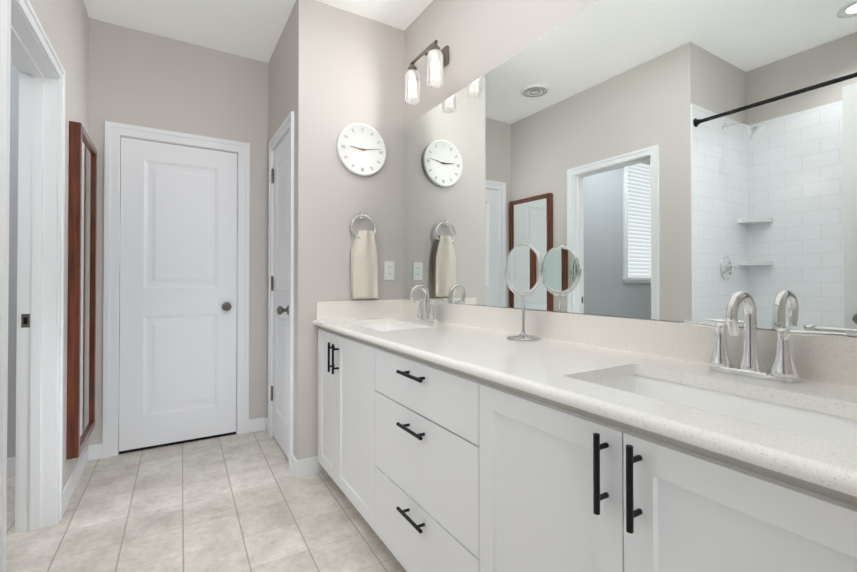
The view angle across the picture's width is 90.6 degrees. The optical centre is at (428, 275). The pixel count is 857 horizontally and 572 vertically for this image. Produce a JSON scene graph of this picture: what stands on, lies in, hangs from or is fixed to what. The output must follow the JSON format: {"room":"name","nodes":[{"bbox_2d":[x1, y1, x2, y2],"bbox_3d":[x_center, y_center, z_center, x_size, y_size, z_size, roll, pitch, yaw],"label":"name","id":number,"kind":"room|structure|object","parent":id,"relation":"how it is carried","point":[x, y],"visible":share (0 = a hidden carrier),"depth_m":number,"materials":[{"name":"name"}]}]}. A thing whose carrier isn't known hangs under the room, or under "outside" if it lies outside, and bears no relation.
{"room":"bathroom","nodes":[
{"label":"bathroom","id":0,"kind":"room"},
{"bbox_2d":[7,61,18,457],"bbox_3d":[-3.074,-0.245,1.599,2.455,2.755,0.790,0,-1,-31],"label":"wall","id":1,"kind":"structure","parent":0,"point":[13,243],"depth_m":2.46,"materials":[{"name":"grey paint"}]},
{"bbox_2d":[0,0,88,489],"bbox_3d":[-1.708,-0.243,1.835,0.125,2.755,1.801,0,-1,-31],"label":"wall","id":2,"kind":"structure","parent":0,"point":[65,24],"depth_m":2.14,"materials":[{"name":"grey paint"}]},
{"bbox_2d":[0,0,65,571],"bbox_3d":[-1.573,0.081,1.607,0.155,2.103,0.831,0,-1,-31],"label":"door frame","id":3,"kind":"structure","parent":2,"relation":"attached to","point":[38,308],"depth_m":1.89,"materials":[{"name":"white wood"}]},
{"bbox_2d":[67,121,96,458],"bbox_3d":[-1.945,0.073,2.392,0.048,1.715,0.548,0,-1,-31],"label":"framed mirror","id":4,"kind":"object","parent":2,"relation":"attached to","point":[81,343],"visible":1,"depth_m":2.25,"materials":[{"name":"brown wood"}]},
{"bbox_2d":[86,18,267,444],"bbox_3d":[-2.794,-0.238,2.307,3.866,2.755,0.130,0,-1,-31],"label":"wall","id":5,"kind":"structure","parent":0,"point":[143,79],"depth_m":2.92,"materials":[{"name":"grey paint"}]},
{"bbox_2d":[102,121,249,457],"bbox_3d":[-1.711,0.086,2.942,0.852,2.119,0.136,0,-1,-31],"label":"door frame","id":6,"kind":"structure","parent":5,"relation":"attached to","point":[114,131],"depth_m":2.73,"materials":[{"name":"white wood"}]},
{"bbox_2d":[119,137,236,453],"bbox_3d":[-1.677,0.126,2.887,0.688,2.035,0.105,0,-1,-31],"label":"door","id":7,"kind":"structure","parent":5,"relation":"in","point":[178,293],"depth_m":2.89,"materials":[{"name":"white wood"}]},
{"bbox_2d":[6,430,406,571],"bbox_3d":[-1.141,1.150,0.223,4.551,0.060,5.365,0,-1,-31],"label":"floor","id":8,"kind":"structure","parent":0,"point":[247,502],"depth_m":1.97,"materials":[{"name":"tile"}]},
{"bbox_2d":[313,299,856,571],"bbox_3d":[0.219,0.636,1.548,0.613,0.990,2.472,0,-1,-31],"label":"bathroom vanity","id":9,"kind":"object","parent":8,"relation":"on","point":[456,437],"visible":1,"depth_m":1.02,"materials":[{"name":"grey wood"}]},
{"bbox_2d":[410,284,446,322],"bbox_3d":[-0.043,0.151,2.342,0.133,0.207,0.339,0,-1,-31],"label":"faucet","id":10,"kind":"object","parent":9,"relation":"on","point":[425,315],"visible":1,"depth_m":2.34,"materials":[{"name":"silver metal"}]},
{"bbox_2d":[504,243,543,340],"bbox_3d":[0.375,0.060,1.681,0.132,0.378,0.223,0,-1,-31],"label":"makeup mirror","id":11,"kind":"object","parent":9,"relation":"on","point":[524,272],"visible":1,"depth_m":1.67,"materials":[{"name":"silver metal"}]},
{"bbox_2d":[683,291,846,382],"bbox_3d":[0.756,0.139,1.020,0.133,0.207,0.339,0,-1,-31],"label":"faucet","id":12,"kind":"object","parent":9,"relation":"on","point":[783,368],"visible":1,"depth_m":1.02,"materials":[{"name":"silver metal"}]},
{"bbox_2d":[84,0,432,61],"bbox_3d":[-1.141,-1.665,0.249,4.551,0.060,5.365,0,-1,-31],"label":"ceiling","id":13,"kind":"structure","parent":0,"point":[252,29],"depth_m":2.65,"materials":[{"name":"white paint"}]},
{"bbox_2d":[267,6,293,416],"bbox_3d":[-0.947,-0.233,2.883,0.130,2.755,0.795,0,-1,-31],"label":"wall","id":14,"kind":"structure","parent":0,"point":[281,85],"depth_m":2.83,"materials":[{"name":"grey paint"}]},
{"bbox_2d":[271,133,288,458],"bbox_3d":[-0.986,0.120,2.791,0.105,2.024,0.537,0,-1,-31],"label":"hall door","id":15,"kind":"structure","parent":14,"relation":"in","point":[280,386],"depth_m":2.81,"materials":[{"name":"white wood"}]},
{"bbox_2d":[268,111,293,469],"bbox_3d":[-0.927,0.087,2.819,0.136,2.113,0.676,0,-1,-31],"label":"door frame","id":16,"kind":"structure","parent":14,"relation":"attached to","point":[284,128],"depth_m":2.61,"materials":[{"name":"white wood"}]},
{"bbox_2d":[293,0,404,459],"bbox_3d":[-0.479,-0.235,2.644,0.685,2.755,0.110,0,-1,-31],"label":"wall","id":17,"kind":"structure","parent":0,"point":[349,68],"depth_m":2.53,"materials":[{"name":"grey paint"}]},
{"bbox_2d":[7,417,325,515],"bbox_3d":[-2.224,1.086,1.512,3.832,0.092,1.799,0,-1,-31],"label":"baseboard","id":18,"kind":"structure","parent":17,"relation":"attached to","point":[305,467],"depth_m":2.44,"materials":[{"name":"white wood"}]},
{"bbox_2d":[336,123,385,176],"bbox_3d":[-0.408,-0.774,2.611,0.320,0.320,0.028,0,-1,-31],"label":"wall clock","id":19,"kind":"object","parent":17,"relation":"attached to","point":[361,149],"visible":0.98,"depth_m":2.60,"materials":[{"name":"white plastic"}]},
{"bbox_2d":[351,213,378,298],"bbox_3d":[-0.394,-0.124,2.586,0.177,0.526,0.080,0,-1,-31],"label":"towel ring","id":20,"kind":"object","parent":17,"relation":"attached to","point":[364,266],"visible":1,"depth_m":2.56,"materials":[{"name":"beige fabric"}]},
{"bbox_2d":[384,261,394,279],"bbox_3d":[-0.248,-0.032,2.712,0.072,0.120,0.008,0,-1,-31],"label":"electrical outlet plate","id":21,"kind":"object","parent":17,"relation":"attached to","point":[389,270],"visible":1,"depth_m":2.71,"materials":[{"name":"white plastic"}]},
{"bbox_2d":[405,40,448,103],"bbox_3d":[0.009,-1.131,2.339,0.172,0.270,0.329,0,-1,-31],"label":"sconce","id":22,"kind":"object","parent":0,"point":[438,63],"visible":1,"depth_m":2.33,"materials":[{"name":"grey glass"}]},
{"bbox_2d":[404,0,856,336],"bbox_3d":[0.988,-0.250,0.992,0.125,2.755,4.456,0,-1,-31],"label":"vanity mirror","id":23,"kind":"object","parent":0,"point":[682,160],"depth_m":1.37,"materials":[{"name":"clear glass"}]}
]}

